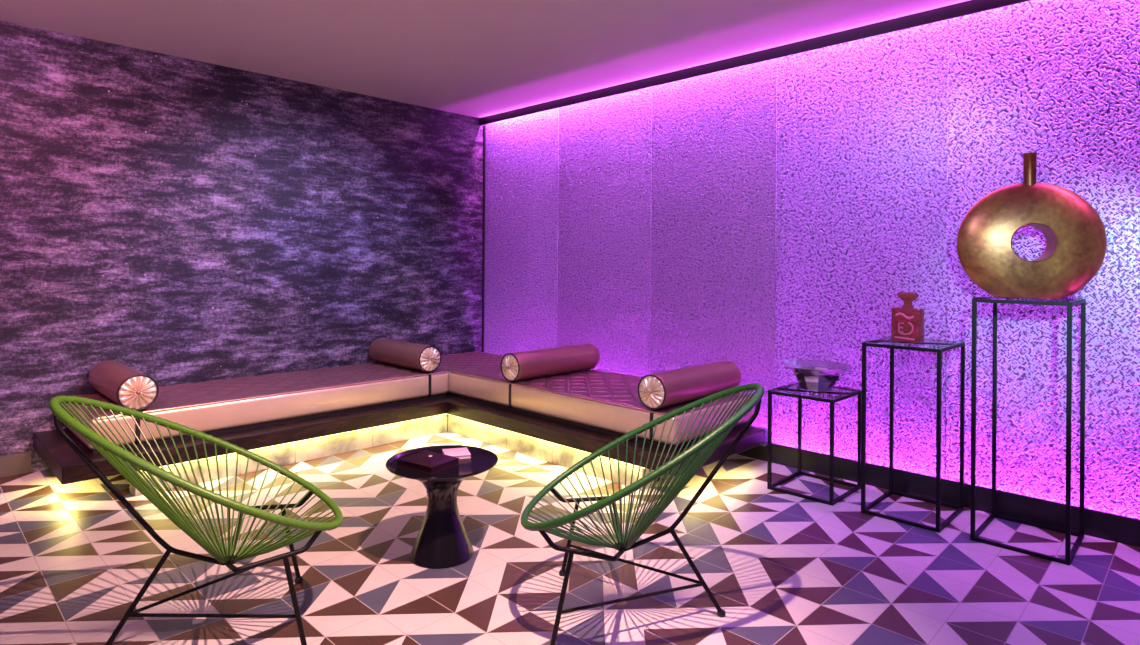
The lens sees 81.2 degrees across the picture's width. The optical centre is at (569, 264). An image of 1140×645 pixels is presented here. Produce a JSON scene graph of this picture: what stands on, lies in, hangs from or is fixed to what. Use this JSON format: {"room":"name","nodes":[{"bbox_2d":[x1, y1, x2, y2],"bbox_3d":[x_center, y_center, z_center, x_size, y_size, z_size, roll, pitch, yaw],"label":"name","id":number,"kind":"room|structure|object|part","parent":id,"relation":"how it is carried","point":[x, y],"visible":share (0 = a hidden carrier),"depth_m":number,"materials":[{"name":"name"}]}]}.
{"room":"lounge","nodes":[
{"label":"lounge","id":0,"kind":"room"},
{"bbox_2d":[0,21,484,471],"bbox_3d":[-2.956,-0.089,4.528,0.100,2.736,6.100,0,0,44],"label":"wall","id":1,"kind":"structure","parent":0,"point":[169,219],"depth_m":4.78,"materials":[{"name":"paper"}]},
{"bbox_2d":[0,451,30,476],"bbox_3d":[-4.186,1.207,3.197,0.014,0.127,2.490,0,0,44],"label":"baseboard","id":2,"kind":"structure","parent":1,"relation":"attached to","point":[17,463],"depth_m":4.03,"materials":[{"name":"beige paint"}]},
{"bbox_2d":[0,0,969,117],"bbox_3d":[-0.515,-1.490,2.151,6.900,0.100,6.100,0,0,44],"label":"ceiling","id":3,"kind":"structure","parent":0,"point":[473,58],"depth_m":4.17,"materials":[{"name":"paint"}]},
{"bbox_2d":[0,414,1139,644],"bbox_3d":[-0.664,1.295,1.966,6.773,0.001,6.345,0,0,44],"label":"floor","id":4,"kind":"structure","parent":0,"point":[782,568],"depth_m":2.81,"materials":[{"name":"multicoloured tile"}]},
{"bbox_2d":[48,395,342,644],"bbox_3d":[-1.266,0.861,2.323,0.897,0.861,0.670,0,0,-24],"label":"chair","id":5,"kind":"object","parent":4,"relation":"on","point":[118,457],"visible":1,"depth_m":2.25,"materials":[{"name":"green plastic"}]},
{"bbox_3d":[-1.455,1.126,2.238,0.200,0.312,0.016,0,0,-24],"label":"leg","id":6,"kind":"part","parent":5,"relation":"part of","materials":[{"name":"black metal"}]},
{"bbox_3d":[-1.206,0.979,2.574,0.212,0.158,0.356,0,0,34],"label":"rail","id":7,"kind":"part","parent":5,"relation":"part of","materials":[{"name":"black metal"}]},
{"bbox_3d":[-1.038,0.981,2.204,0.356,0.158,0.212,0,0,8],"label":"rail","id":8,"kind":"part","parent":5,"relation":"part of","materials":[{"name":"black metal"}]},
{"bbox_3d":[-1.126,1.122,2.679,0.017,0.319,0.087,0,0,40],"label":"leg","id":9,"kind":"part","parent":5,"relation":"part of","materials":[{"name":"black metal"}]},
{"bbox_3d":[-0.907,1.124,2.196,0.087,0.319,0.017,0,0,1],"label":"leg","id":10,"kind":"part","parent":5,"relation":"part of","materials":[{"name":"black metal"}]},
{"bbox_2d":[33,395,764,496],"bbox_3d":[-0.988,1.173,4.239,3.129,0.240,3.450,0,0,44],"label":"platform","id":11,"kind":"object","parent":4,"relation":"on","point":[554,442],"visible":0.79,"depth_m":4.25,"materials":[{"name":"brown wood"}]},
{"bbox_2d":[63,362,447,453],"bbox_3d":[-2.079,0.938,4.739,0.828,0.212,2.358,0,0,44],"label":"seat cushion","id":12,"kind":"object","parent":11,"relation":"on","point":[212,407],"visible":0.86,"depth_m":4.44,"materials":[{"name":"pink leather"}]},
{"bbox_2d":[89,361,158,410],"bbox_3d":[-2.729,0.724,4.042,0.822,0.206,0.206,0,0,44],"label":"bolster","id":13,"kind":"object","parent":12,"relation":"on","point":[130,388],"visible":0.97,"depth_m":3.80,"materials":[{"name":"pink fabric"}]},
{"bbox_3d":[-2.081,1.031,4.740,0.785,0.028,2.318,0,0,44],"label":"mattress","id":14,"kind":"part","parent":12,"relation":"part of","materials":[{"name":"beige fabric"}]},
{"bbox_2d":[369,338,440,371],"bbox_3d":[-1.366,0.734,5.436,0.822,0.206,0.206,0,0,44],"label":"bolster","id":15,"kind":"object","parent":12,"relation":"on","point":[426,358],"visible":1,"depth_m":5.26,"materials":[{"name":"pink fabric"}]},
{"bbox_2d":[437,351,752,449],"bbox_3d":[-0.160,0.952,5.149,3.000,0.212,0.914,0,0,44],"label":"seat cushion","id":16,"kind":"object","parent":11,"relation":"on","point":[605,402],"visible":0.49,"depth_m":4.49,"materials":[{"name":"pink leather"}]},
{"bbox_2d":[501,344,599,381],"bbox_3d":[-0.129,0.742,5.086,0.206,0.206,0.902,0,0,44],"label":"bolster","id":17,"kind":"object","parent":16,"relation":"on","point":[516,366],"visible":1,"depth_m":4.94,"materials":[{"name":"pink fabric"}]},
{"bbox_3d":[-0.160,1.044,5.150,2.960,0.028,0.870,0,0,44],"label":"mattress","id":18,"kind":"part","parent":16,"relation":"part of","materials":[{"name":"beige fabric"}]},
{"bbox_2d":[637,361,740,409],"bbox_3d":[0.779,0.749,4.198,0.206,0.206,0.902,0,0,44],"label":"bolster","id":19,"kind":"object","parent":16,"relation":"on","point":[672,387],"visible":1,"depth_m":4.01,"materials":[{"name":"pink fabric"}]},
{"bbox_2d":[751,425,767,445],"bbox_3d":[1.241,1.133,4.407,0.168,0.096,0.098,0,0,44],"label":"block","id":20,"kind":"object","parent":11,"relation":"attached to","point":[766,429],"visible":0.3,"depth_m":4.33,"materials":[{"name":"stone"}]},
{"bbox_2d":[385,445,497,568],"bbox_3d":[-0.570,1.085,2.968,0.493,0.422,0.493,0,0,44],"label":"side table","id":21,"kind":"object","parent":4,"relation":"on","point":[442,540],"visible":0.91,"depth_m":2.89,"materials":[{"name":"black paint"}]},
{"bbox_2d":[397,450,459,473],"bbox_3d":[-0.623,0.868,2.923,0.213,0.031,0.170,0,0,34],"label":"book","id":22,"kind":"object","parent":21,"relation":"on","point":[429,462],"visible":1,"depth_m":2.89,"materials":[{"name":"black paper"}]},
{"bbox_2d":[385,445,497,480],"bbox_3d":[-0.569,0.890,2.968,0.493,0.033,0.493,0,0,44],"label":"table top","id":23,"kind":"object","parent":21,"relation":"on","point":[481,460],"depth_m":2.91,"materials":[{"name":"black glass"}]},
{"bbox_2d":[442,447,470,458],"bbox_3d":[-0.526,0.876,3.078,0.115,0.016,0.126,0,0,-18],"label":"book","id":24,"kind":"object","parent":21,"relation":"on","point":[462,453],"visible":0.76,"depth_m":3.07,"materials":[{"name":"paper"}]},
{"bbox_2d":[521,383,763,644],"bbox_3d":[0.265,0.872,2.485,0.897,0.861,0.670,0,0,3],"label":"chair","id":25,"kind":"object","parent":4,"relation":"on","point":[626,541],"visible":1,"depth_m":2.46,"materials":[{"name":"green plastic"}]},
{"bbox_3d":[-0.028,1.130,2.236,0.087,0.319,0.017,0,0,-22],"label":"leg","id":26,"kind":"part","parent":25,"relation":"part of","materials":[{"name":"black metal"}]},
{"bbox_3d":[0.002,1.130,2.765,0.087,0.319,0.017,0,0,28],"label":"leg","id":27,"kind":"part","parent":25,"relation":"part of","materials":[{"name":"black metal"}]},
{"bbox_3d":[0.094,0.989,2.291,0.356,0.158,0.212,0,0,-29],"label":"rail","id":28,"kind":"part","parent":25,"relation":"part of","materials":[{"name":"black metal"}]},
{"bbox_3d":[0.116,0.989,2.696,0.356,0.158,0.212,0,0,35],"label":"rail","id":29,"kind":"part","parent":25,"relation":"part of","materials":[{"name":"black metal"}]},
{"bbox_3d":[0.468,1.140,2.473,0.200,0.312,0.016,0,0,3],"label":"leg","id":30,"kind":"part","parent":25,"relation":"part of","materials":[{"name":"black metal"}]},
{"bbox_2d":[767,382,861,505],"bbox_3d":[1.431,1.021,3.885,0.383,0.578,0.406,0,0,44],"label":"wire stand","id":31,"kind":"object","parent":4,"relation":"on","point":[837,394],"visible":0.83,"depth_m":3.86,"materials":[{"name":"black metal"}]},
{"bbox_3d":[1.164,1.022,3.874,0.017,0.573,0.017,0,0,44],"label":"leg","id":32,"kind":"part","parent":31,"relation":"part of","materials":[{"name":"black metal"}]},
{"bbox_3d":[1.436,1.024,4.152,0.017,0.573,0.017,0,0,44],"label":"leg","id":33,"kind":"part","parent":31,"relation":"part of","materials":[{"name":"black metal"}]},
{"bbox_3d":[1.433,0.734,3.885,0.379,0.005,0.402,0,0,44],"label":"glass","id":34,"kind":"part","parent":31,"relation":"part of","materials":[{"name":"clear glass"}]},
{"bbox_3d":[1.429,1.302,3.885,0.383,0.016,0.406,0,0,44],"label":"frame","id":35,"kind":"part","parent":31,"relation":"part of","materials":[{"name":"black metal"}]},
{"bbox_3d":[1.433,0.746,3.885,0.383,0.016,0.406,0,0,44],"label":"frame","id":36,"kind":"part","parent":31,"relation":"part of","materials":[{"name":"black metal"}]},
{"bbox_2d":[782,360,852,391],"bbox_3d":[1.439,0.658,3.883,0.400,0.147,0.380,0,0,33],"label":"bowl","id":37,"kind":"object","parent":31,"relation":"on","point":[812,375],"visible":1,"depth_m":3.81,"materials":[{"name":"silver metal"}]},
{"bbox_3d":[1.426,1.024,3.618,0.017,0.573,0.017,0,0,44],"label":"leg","id":38,"kind":"part","parent":31,"relation":"part of","materials":[{"name":"black metal"}]},
{"bbox_3d":[1.698,1.025,3.896,0.017,0.573,0.017,0,0,44],"label":"leg","id":39,"kind":"part","parent":31,"relation":"part of","materials":[{"name":"black metal"}]},
{"bbox_2d":[861,336,964,532],"bbox_3d":[1.826,0.862,3.535,0.376,0.902,0.435,0,0,44],"label":"wire stand","id":40,"kind":"object","parent":4,"relation":"on","point":[929,345],"visible":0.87,"depth_m":3.50,"materials":[{"name":"black metal"}]},
{"bbox_3d":[1.552,0.862,3.511,0.017,0.897,0.017,0,0,44],"label":"leg","id":41,"kind":"part","parent":40,"relation":"part of","materials":[{"name":"black metal"}]},
{"bbox_3d":[1.844,0.864,3.810,0.017,0.897,0.017,0,0,44],"label":"leg","id":42,"kind":"part","parent":40,"relation":"part of","materials":[{"name":"black metal"}]},
{"bbox_2d":[891,292,924,342],"bbox_3d":[1.792,0.279,3.529,0.075,0.262,0.148,0,0,-40],"label":"perfume bottle","id":43,"kind":"object","parent":40,"relation":"on","point":[907,321],"visible":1,"depth_m":3.50,"materials":[{"name":"red glass"}]},
{"bbox_3d":[1.829,0.413,3.535,0.372,0.005,0.431,0,0,44],"label":"glass","id":44,"kind":"part","parent":40,"relation":"part of","materials":[{"name":"clear glass"}]},
{"bbox_3d":[1.823,1.304,3.535,0.376,0.016,0.435,0,0,44],"label":"frame","id":45,"kind":"part","parent":40,"relation":"part of","materials":[{"name":"black metal"}]},
{"bbox_3d":[1.829,0.424,3.535,0.376,0.016,0.435,0,0,44],"label":"frame","id":46,"kind":"part","parent":40,"relation":"part of","materials":[{"name":"black metal"}]},
{"bbox_3d":[1.808,0.864,3.260,0.017,0.897,0.017,0,0,44],"label":"leg","id":47,"kind":"part","parent":40,"relation":"part of","materials":[{"name":"black metal"}]},
{"bbox_3d":[2.101,0.866,3.559,0.017,0.897,0.017,0,0,44],"label":"leg","id":48,"kind":"part","parent":40,"relation":"part of","materials":[{"name":"black metal"}]},
{"bbox_2d":[970,295,1085,565],"bbox_3d":[2.199,0.738,3.188,0.383,1.155,0.430,0,0,44],"label":"wire stand","id":49,"kind":"object","parent":4,"relation":"on","point":[1070,553],"visible":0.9,"depth_m":3.16,"materials":[{"name":"black metal"}]},
{"bbox_3d":[1.924,0.739,3.169,0.017,1.150,0.017,0,0,44],"label":"leg","id":50,"kind":"part","parent":49,"relation":"part of","materials":[{"name":"black metal"}]},
{"bbox_3d":[2.213,0.741,3.464,0.017,1.150,0.017,0,0,44],"label":"leg","id":51,"kind":"part","parent":49,"relation":"part of","materials":[{"name":"black metal"}]},
{"bbox_3d":[2.204,0.163,3.188,0.379,0.005,0.426,0,0,44],"label":"glass","id":52,"kind":"part","parent":49,"relation":"part of","materials":[{"name":"clear glass"}]},
{"bbox_3d":[2.195,1.307,3.188,0.383,0.016,0.430,0,0,44],"label":"frame","id":53,"kind":"part","parent":49,"relation":"part of","materials":[{"name":"black metal"}]},
{"bbox_3d":[2.203,0.174,3.188,0.383,0.016,0.430,0,0,44],"label":"frame","id":54,"kind":"part","parent":49,"relation":"part of","materials":[{"name":"black metal"}]},
{"bbox_2d":[957,152,1106,298],"bbox_3d":[2.205,-0.186,3.189,0.612,0.693,0.171,0,0,20],"label":"ring vase","id":55,"kind":"object","parent":49,"relation":"on","point":[1074,232],"visible":1,"depth_m":3.14,"materials":[{"name":"gold metal"}]},
{"bbox_3d":[2.186,0.740,2.913,0.017,1.150,0.017,0,0,44],"label":"leg","id":56,"kind":"part","parent":49,"relation":"part of","materials":[{"name":"black metal"}]},
{"bbox_3d":[2.475,0.742,3.208,0.017,1.150,0.017,0,0,44],"label":"leg","id":57,"kind":"part","parent":49,"relation":"part of","materials":[{"name":"black metal"}]},
{"bbox_2d":[484,0,1139,518],"bbox_3d":[1.608,-0.057,4.261,6.800,2.736,0.100,0,0,44],"label":"wall","id":58,"kind":"structure","parent":0,"point":[756,217],"depth_m":4.07,"materials":[{"name":"purple paint"}]},
{"bbox_2d":[482,126,485,351],"bbox_3d":[-0.857,-0.102,6.589,0.016,2.537,0.018,0,0,44],"label":"trim","id":59,"kind":"structure","parent":58,"relation":"attached to","point":[484,127],"depth_m":6.58,"materials":[{"name":"black paint"}]},
{"bbox_3d":[-0.479,-0.071,6.240,1.045,2.736,0.012,0,0,44],"label":"embossed panel","id":60,"kind":"part","parent":58,"relation":"part of","materials":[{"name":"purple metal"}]},
{"bbox_3d":[0.263,-0.066,5.515,1.024,2.736,0.012,0,0,44],"label":"embossed panel","id":61,"kind":"part","parent":58,"relation":"part of","materials":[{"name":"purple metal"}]},
{"bbox_3d":[1.002,-0.061,4.792,1.037,2.736,0.012,0,0,44],"label":"embossed panel","id":62,"kind":"part","parent":58,"relation":"part of","materials":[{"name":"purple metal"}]},
{"bbox_2d":[479,0,1031,125],"bbox_3d":[1.550,-1.389,4.191,6.800,0.072,0.035,0,0,44],"label":"trim","id":63,"kind":"structure","parent":58,"relation":"attached to","point":[965,8],"depth_m":4.33,"materials":[{"name":"black paint"}]},
{"bbox_3d":[1.740,-0.056,4.071,1.022,2.736,0.012,0,0,44],"label":"embossed panel","id":64,"kind":"part","parent":58,"relation":"part of","materials":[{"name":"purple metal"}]},
{"bbox_2d":[736,443,1139,546],"bbox_3d":[1.544,1.247,4.205,6.800,0.127,0.033,0,0,44],"label":"baseboard","id":65,"kind":"structure","parent":58,"relation":"attached to","point":[1099,524],"depth_m":3.59,"materials":[{"name":"black paint"}]},
{"bbox_3d":[3.058,-0.047,2.783,2.657,2.736,0.012,0,0,44],"label":"embossed panel","id":66,"kind":"part","parent":58,"relation":"part of","materials":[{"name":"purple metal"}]}
]}

